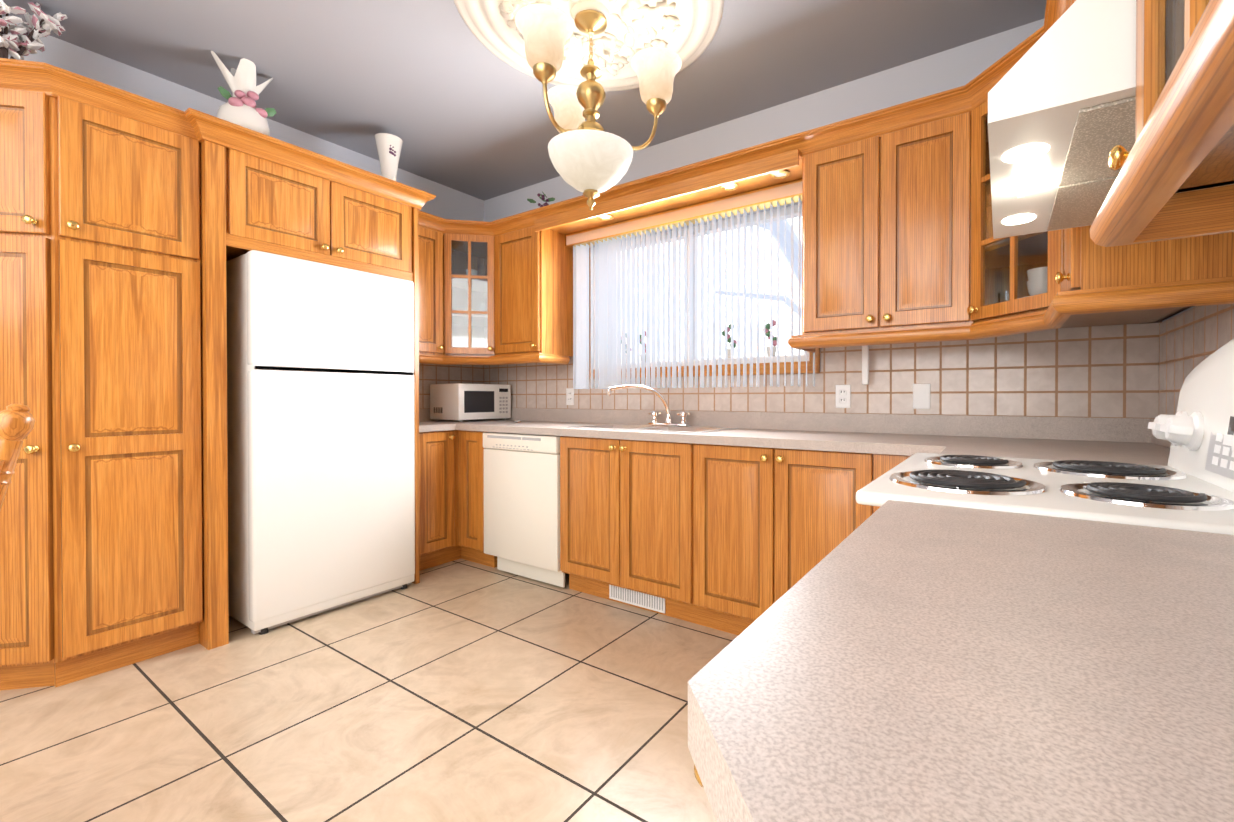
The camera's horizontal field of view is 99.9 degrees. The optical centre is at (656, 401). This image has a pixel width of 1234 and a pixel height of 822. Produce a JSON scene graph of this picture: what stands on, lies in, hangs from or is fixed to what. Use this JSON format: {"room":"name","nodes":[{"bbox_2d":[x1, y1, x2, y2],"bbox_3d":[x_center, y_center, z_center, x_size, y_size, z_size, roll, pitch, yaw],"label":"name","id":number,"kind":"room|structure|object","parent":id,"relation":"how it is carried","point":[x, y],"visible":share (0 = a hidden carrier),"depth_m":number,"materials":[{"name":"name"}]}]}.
{"room":"kitchen","nodes":[
{"label":"kitchen","id":0,"kind":"room"},
{"bbox_2d":[0,58,55,81],"bbox_3d":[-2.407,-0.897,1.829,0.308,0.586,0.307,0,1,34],"label":"crown molding","id":1,"kind":"structure","parent":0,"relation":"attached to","point":[9,64],"depth_m":1.82,"materials":[{"name":"brown wood"}]},
{"bbox_2d":[0,0,66,59],"bbox_3d":[-2.442,-1.383,1.938,0.276,0.386,0.330,0,1,34],"label":"arrangement","id":2,"kind":"object","parent":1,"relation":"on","point":[21,40],"visible":0.88,"depth_m":1.97,"materials":[{"name":"grey plant"}]},
{"bbox_2d":[2,17,483,220],"bbox_3d":[-2.907,-0.255,1.893,0.100,2.640,5.400,0,1,34],"label":"wall","id":3,"kind":"structure","parent":0,"point":[449,203],"depth_m":2.64,"materials":[{"name":"grey paint"}]},
{"bbox_2d":[232,142,415,281],"bbox_3d":[-1.885,-0.919,2.782,0.588,0.425,0.870,0,1,34],"label":"upper cabinet","id":4,"kind":"object","parent":3,"relation":"attached to","point":[281,206],"depth_m":2.56,"materials":[{"name":"brown wood"}]},
{"bbox_2d":[211,51,275,135],"bbox_3d":[-1.943,-1.394,2.431,0.200,0.400,0.260,0,1,34],"label":"vase","id":5,"kind":"object","parent":4,"relation":"on","point":[239,107],"visible":0.83,"depth_m":2.38,"materials":[{"name":"white ceramic"}]},
{"bbox_2d":[375,133,402,180],"bbox_3d":[-1.563,-1.364,3.020,0.148,0.330,0.148,0,1,34],"label":"vase","id":6,"kind":"object","parent":4,"relation":"on","point":[389,147],"visible":0.73,"depth_m":2.98,"materials":[{"name":"white ceramic"}]},
{"bbox_2d":[418,220,457,359],"bbox_3d":[-1.621,-0.721,3.405,0.338,0.830,0.402,0,1,34],"label":"upper cabinet","id":7,"kind":"object","parent":3,"relation":"attached to","point":[431,237],"depth_m":3.39,"materials":[{"name":"brown wood"}]},
{"bbox_2d":[419,409,482,419],"bbox_3d":[-1.617,0.097,3.705,0.020,0.090,0.893,0,1,34],"label":"backsplash","id":8,"kind":"structure","parent":3,"relation":"attached to","point":[424,414],"depth_m":3.66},
{"bbox_2d":[419,363,483,408],"bbox_3d":[-1.626,-0.101,3.723,0.007,0.495,0.916,0,1,34],"label":"wall tile","id":9,"kind":"structure","parent":3,"relation":"attached to","point":[429,374],"depth_m":3.80,"materials":[{"name":"beige tile"}]},
{"bbox_2d":[0,559,737,821],"bbox_3d":[-1.234,1.104,0.790,4.120,0.060,5.600,0,1,34],"label":"floor","id":10,"kind":"structure","parent":0,"point":[460,690],"depth_m":1.73,"materials":[{"name":"tile"}]},
{"bbox_2d":[0,66,27,690],"bbox_3d":[-2.507,-0.030,1.882,0.558,2.190,0.494,0,1,34],"label":"tall cabinet","id":11,"kind":"object","parent":10,"relation":"on","point":[11,256],"depth_m":1.85,"materials":[{"name":"brown wood"}]},
{"bbox_2d":[0,404,34,509],"bbox_3d":[-1.539,0.541,0.841,0.628,1.067,0.462,0,1,-41],"label":"chair","id":12,"kind":"object","parent":10,"relation":"on","point":[17,422],"visible":1,"depth_m":1.16,"materials":[{"name":"brown wood"}]},
{"bbox_2d":[20,70,231,687],"bbox_3d":[-2.277,-0.032,2.196,0.593,2.190,0.549,0,1,34],"label":"tall cabinet","id":13,"kind":"object","parent":10,"relation":"on","point":[130,224],"depth_m":2.01,"materials":[{"name":"brown wood"}]},
{"bbox_2d":[226,250,414,634],"bbox_3d":[-1.845,0.189,2.795,0.623,1.740,0.770,0,1,34],"label":"fridge","id":14,"kind":"object","parent":10,"relation":"on","point":[320,438],"visible":0.85,"depth_m":2.51,"materials":[{"name":"white painted metal"}]},
{"bbox_2d":[419,432,458,570],"bbox_3d":[-1.588,0.620,3.340,0.478,0.870,0.311,0,1,34],"label":"base cabinet","id":15,"kind":"object","parent":10,"relation":"on","point":[438,498],"depth_m":3.25,"materials":[{"name":"brown wood"}]},
{"bbox_2d":[419,420,486,431],"bbox_3d":[-1.410,0.162,3.580,0.503,0.039,0.913,0,1,34],"label":"countertop","id":16,"kind":"structure","parent":15,"relation":"on","point":[424,425],"depth_m":3.30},
{"bbox_2d":[430,383,510,421],"bbox_3d":[-1.351,0.008,3.772,0.332,0.263,0.451,0,1,34],"label":"microwave","id":17,"kind":"object","parent":16,"relation":"on","point":[460,402],"visible":1,"depth_m":3.62,"materials":[{"name":"white"}]},
{"bbox_2d":[455,432,514,567],"bbox_3d":[-1.029,0.618,3.528,0.282,0.870,0.582,0,1,34],"label":"base cabinet","id":18,"kind":"object","parent":10,"relation":"on","point":[469,450],"depth_m":3.29,"materials":[{"name":"brown wood"}]},
{"bbox_2d":[560,428,694,622],"bbox_3d":[-0.027,0.623,2.861,0.843,0.870,0.582,0,1,34],"label":"base cabinet","id":19,"kind":"object","parent":10,"relation":"on","point":[627,507],"depth_m":2.59,"materials":[{"name":"brown wood"}]},
{"bbox_2d":[483,432,564,587],"bbox_3d":[-0.654,0.617,3.258,0.630,0.852,0.582,0,1,34],"label":"dishwasher","id":20,"kind":"object","parent":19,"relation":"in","point":[521,504],"visible":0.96,"depth_m":3.00,"materials":[{"name":"white metal"}]},
{"bbox_2d":[609,584,664,612],"bbox_3d":[-0.106,1.005,2.656,0.350,0.086,0.010,0,1,34],"label":"air vent grille","id":21,"kind":"object","parent":19,"relation":"attached to","point":[644,600],"visible":0.85,"depth_m":2.65,"materials":[{"name":"white plastic"}]},
{"bbox_2d":[695,444,874,632],"bbox_3d":[0.649,0.627,2.411,0.781,0.870,0.582,0,1,34],"label":"base cabinet","id":22,"kind":"object","parent":10,"relation":"on","point":[762,515],"depth_m":2.20,"materials":[{"name":"brown wood"}]},
{"bbox_2d":[455,420,954,455],"bbox_3d":[0.028,0.168,2.806,2.750,0.039,0.607,0,1,34],"label":"countertop","id":23,"kind":"structure","parent":22,"relation":"on","point":[873,443],"depth_m":2.37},
{"bbox_2d":[607,384,689,426],"bbox_3d":[-0.039,0.024,2.901,0.328,0.240,0.378,0,1,34],"label":"faucet","id":24,"kind":"object","parent":23,"relation":"on","point":[668,422],"depth_m":2.96,"materials":[{"name":"silver metal"}]},
{"bbox_2d":[566,424,738,432],"bbox_3d":[-0.032,0.233,2.860,0.850,0.178,0.450,0,1,34],"label":"sink","id":25,"kind":"object","parent":23,"relation":"in","point":[671,428],"depth_m":2.89,"materials":[{"name":"silver metal"}]},
{"bbox_2d":[875,456,910,478],"bbox_3d":[1.090,0.629,2.118,0.277,0.870,0.582,0,1,34],"label":"base cabinet","id":26,"kind":"object","parent":10,"relation":"on","point":[883,464],"depth_m":1.93,"materials":[{"name":"brown wood"}]},
{"bbox_2d":[935,436,1169,465],"bbox_3d":[1.348,0.176,1.726,0.643,0.039,0.943,0,1,34],"label":"countertop","id":27,"kind":"structure","parent":26,"relation":"on","point":[1121,451],"depth_m":1.69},
{"bbox_2d":[855,339,1233,534],"bbox_3d":[0.835,0.462,1.030,0.721,1.220,0.756,0,1,34],"label":"stove","id":28,"kind":"object","parent":10,"relation":"on","point":[1190,487],"visible":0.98,"depth_m":0.94,"materials":[{"name":"white metal"}]},
{"bbox_2d":[2,0,1045,200],"bbox_3d":[-1.234,-1.596,0.769,4.120,0.060,5.600,0,1,34],"label":"ceiling","id":29,"kind":"structure","parent":0,"point":[444,94],"depth_m":2.40,"materials":[{"name":"grey paint"}]},
{"bbox_2d":[454,0,723,91],"bbox_3d":[-0.267,-1.564,2.096,1.070,0.058,1.070,0,1,34],"label":"ceiling medallion","id":30,"kind":"object","parent":29,"relation":"attached to","point":[685,30],"visible":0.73,"depth_m":2.19,"materials":[{"name":"beige paint"}]},
{"bbox_2d":[515,3,681,209],"bbox_3d":[-0.305,-1.160,2.050,0.667,0.768,0.613,0,1,34],"label":"chandelier","id":31,"kind":"object","parent":30,"relation":"hanging from","point":[591,158],"visible":1,"depth_m":2.02,"materials":[{"name":"white glass"}]},
{"bbox_2d":[484,19,1043,371],"bbox_3d":[0.295,-0.264,3.077,4.120,2.640,0.120,0,1,34],"label":"wall","id":32,"kind":"structure","parent":0,"point":[956,67],"depth_m":2.67,"materials":[{"name":"grey paint"}]},
{"bbox_2d":[446,224,489,355],"bbox_3d":[-1.267,-0.734,3.511,0.255,0.775,0.254,0,1,34],"label":"upper cabinet","id":33,"kind":"object","parent":32,"relation":"attached to","point":[467,248],"depth_m":3.52,"materials":[{"name":"brown wood"}]},
{"bbox_2d":[482,216,575,359],"bbox_3d":[-0.861,-0.722,3.539,0.480,0.830,0.362,0,1,34],"label":"upper cabinet","id":34,"kind":"object","parent":32,"relation":"attached to","point":[531,263],"depth_m":3.40,"materials":[{"name":"brown wood"}]},
{"bbox_2d":[529,191,554,206],"bbox_3d":[-0.750,-1.291,3.447,0.125,0.178,0.120,0,1,31],"label":"plant","id":35,"kind":"object","parent":34,"relation":"on","point":[542,197],"depth_m":3.43,"materials":[{"name":"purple plant"}]},
{"bbox_2d":[589,204,819,378],"bbox_3d":[0.178,-0.626,3.116,1.620,0.955,0.120,0,1,34],"label":"window","id":36,"kind":"structure","parent":32,"relation":"in","point":[795,357],"depth_m":2.99,"materials":[{"name":"white plastic"}]},
{"bbox_2d":[566,179,814,388],"bbox_3d":[0.108,-0.594,3.037,1.664,1.031,0.084,0,1,34],"label":"window blinds","id":37,"kind":"object","parent":36,"relation":"attached to","point":[605,240],"visible":0.79,"depth_m":3.04,"materials":[{"name":"white translucent plastic"}]},
{"bbox_2d":[483,408,1153,443],"bbox_3d":[0.249,0.102,3.011,3.896,0.090,0.020,0,1,34],"label":"backsplash","id":38,"kind":"structure","parent":32,"relation":"attached to","point":[1043,428],"depth_m":2.41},
{"bbox_2d":[484,321,1161,418],"bbox_3d":[0.259,-0.096,3.025,3.918,0.495,0.008,0,1,34],"label":"wall tiles","id":39,"kind":"structure","parent":32,"relation":"attached to","point":[1110,371],"depth_m":2.32,"materials":[{"name":"beige tile"}]},
{"bbox_2d":[566,388,573,404],"bbox_3d":[-0.603,-0.033,3.589,0.072,0.116,0.008,0,1,34],"label":"electrical outlet plate","id":40,"kind":"object","parent":39,"relation":"attached to","point":[569,396],"visible":0.98,"depth_m":3.59,"materials":[{"name":"white plastic"}]},
{"bbox_2d":[836,385,850,407],"bbox_3d":[0.925,-0.025,2.572,0.072,0.116,0.008,0,1,34],"label":"electrical outlet plate","id":41,"kind":"object","parent":39,"relation":"attached to","point":[843,396],"visible":1,"depth_m":2.57,"materials":[{"name":"white plastic"}]},
{"bbox_2d":[913,384,929,408],"bbox_3d":[1.216,-0.023,2.378,0.072,0.116,0.008,0,1,34],"label":"light switch","id":42,"kind":"object","parent":39,"relation":"attached to","point":[921,396],"visible":1,"depth_m":2.38,"materials":[{"name":"white plastic"}]},
{"bbox_2d":[794,100,989,343],"bbox_3d":[1.031,-0.713,2.278,0.708,0.830,0.365,0,1,34],"label":"upper cabinet","id":43,"kind":"object","parent":32,"relation":"attached to","point":[900,244],"depth_m":2.15,"materials":[{"name":"brown wood"}]},
{"bbox_2d":[862,345,868,384],"bbox_3d":[0.983,-0.188,2.437,0.030,0.218,0.016,0,1,34],"label":"hook","id":44,"kind":"object","parent":43,"relation":"attached to","point":[865,365],"visible":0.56,"depth_m":2.43,"materials":[{"name":"white plastic"}]},
{"bbox_2d":[962,52,1041,315],"bbox_3d":[1.249,-0.723,1.808,0.267,0.773,0.268,0,1,34],"label":"upper cabinet","id":45,"kind":"object","parent":32,"relation":"attached to","point":[1001,276],"depth_m":1.95,"materials":[{"name":"brown wood"}]},
{"bbox_2d":[688,500,1233,821],"bbox_3d":[0.291,0.188,0.138,0.643,0.039,1.301,0,1,34],"label":"countertop","id":46,"kind":"structure","parent":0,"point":[935,663],"depth_m":0.31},
{"bbox_2d":[1162,306,1195,321],"bbox_3d":[0.439,-0.238,-0.334,0.100,2.640,5.400,0,1,34],"label":"wall","id":47,"kind":"structure","parent":0,"point":[1178,313],"depth_m":1.75,"materials":[{"name":"grey paint"}]},
{"bbox_2d":[1042,0,1233,315],"bbox_3d":[1.329,-0.706,1.441,0.365,0.830,0.348,0,1,34],"label":"upper cabinet","id":48,"kind":"object","parent":47,"relation":"attached to","point":[1148,245],"depth_m":1.20,"materials":[{"name":"brown wood"}]},
{"bbox_2d":[988,0,1231,238],"bbox_3d":[0.961,-0.551,1.019,0.507,0.204,0.745,0,1,34],"label":"range hood","id":49,"kind":"object","parent":48,"relation":"attached to","point":[1061,105],"visible":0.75,"depth_m":0.84,"materials":[{"name":"white metal"}]},
{"bbox_2d":[1066,0,1233,139],"bbox_3d":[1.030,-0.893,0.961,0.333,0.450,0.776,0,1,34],"label":"upper cabinet","id":50,"kind":"object","parent":47,"relation":"attached to","point":[1185,48],"depth_m":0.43,"materials":[{"name":"brown wood"}]},
{"bbox_2d":[1151,420,1170,447],"bbox_3d":[1.030,0.120,0.686,0.020,0.090,2.987,0,1,34],"label":"backsplash","id":51,"kind":"structure","parent":47,"relation":"attached to","point":[1166,444],"depth_m":1.83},
{"bbox_2d":[1159,304,1233,414],"bbox_3d":[1.029,-0.258,0.649,0.007,0.855,3.091,0,1,34],"label":"wall tile","id":52,"kind":"structure","parent":47,"relation":"attached to","point":[1190,340],"depth_m":1.65,"materials":[{"name":"beige tile"}]},
{"label":"outside","id":53,"kind":"structure","parent":0,"visible":0},
{"bbox_2d":[621,216,803,362],"bbox_3d":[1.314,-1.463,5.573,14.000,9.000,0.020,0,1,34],"label":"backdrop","id":54,"kind":"structure","parent":53,"point":[767,302],"depth_m":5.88,"materials":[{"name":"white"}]},
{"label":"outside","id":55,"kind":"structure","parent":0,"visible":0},
{"bbox_2d":[716,219,801,317],"bbox_3d":[1.236,-0.607,4.110,2.905,4.341,0.348,0,1,34],"label":"tree","id":56,"kind":"object","parent":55,"point":[782,248],"visible":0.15,"depth_m":4.13,"materials":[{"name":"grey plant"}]}
]}

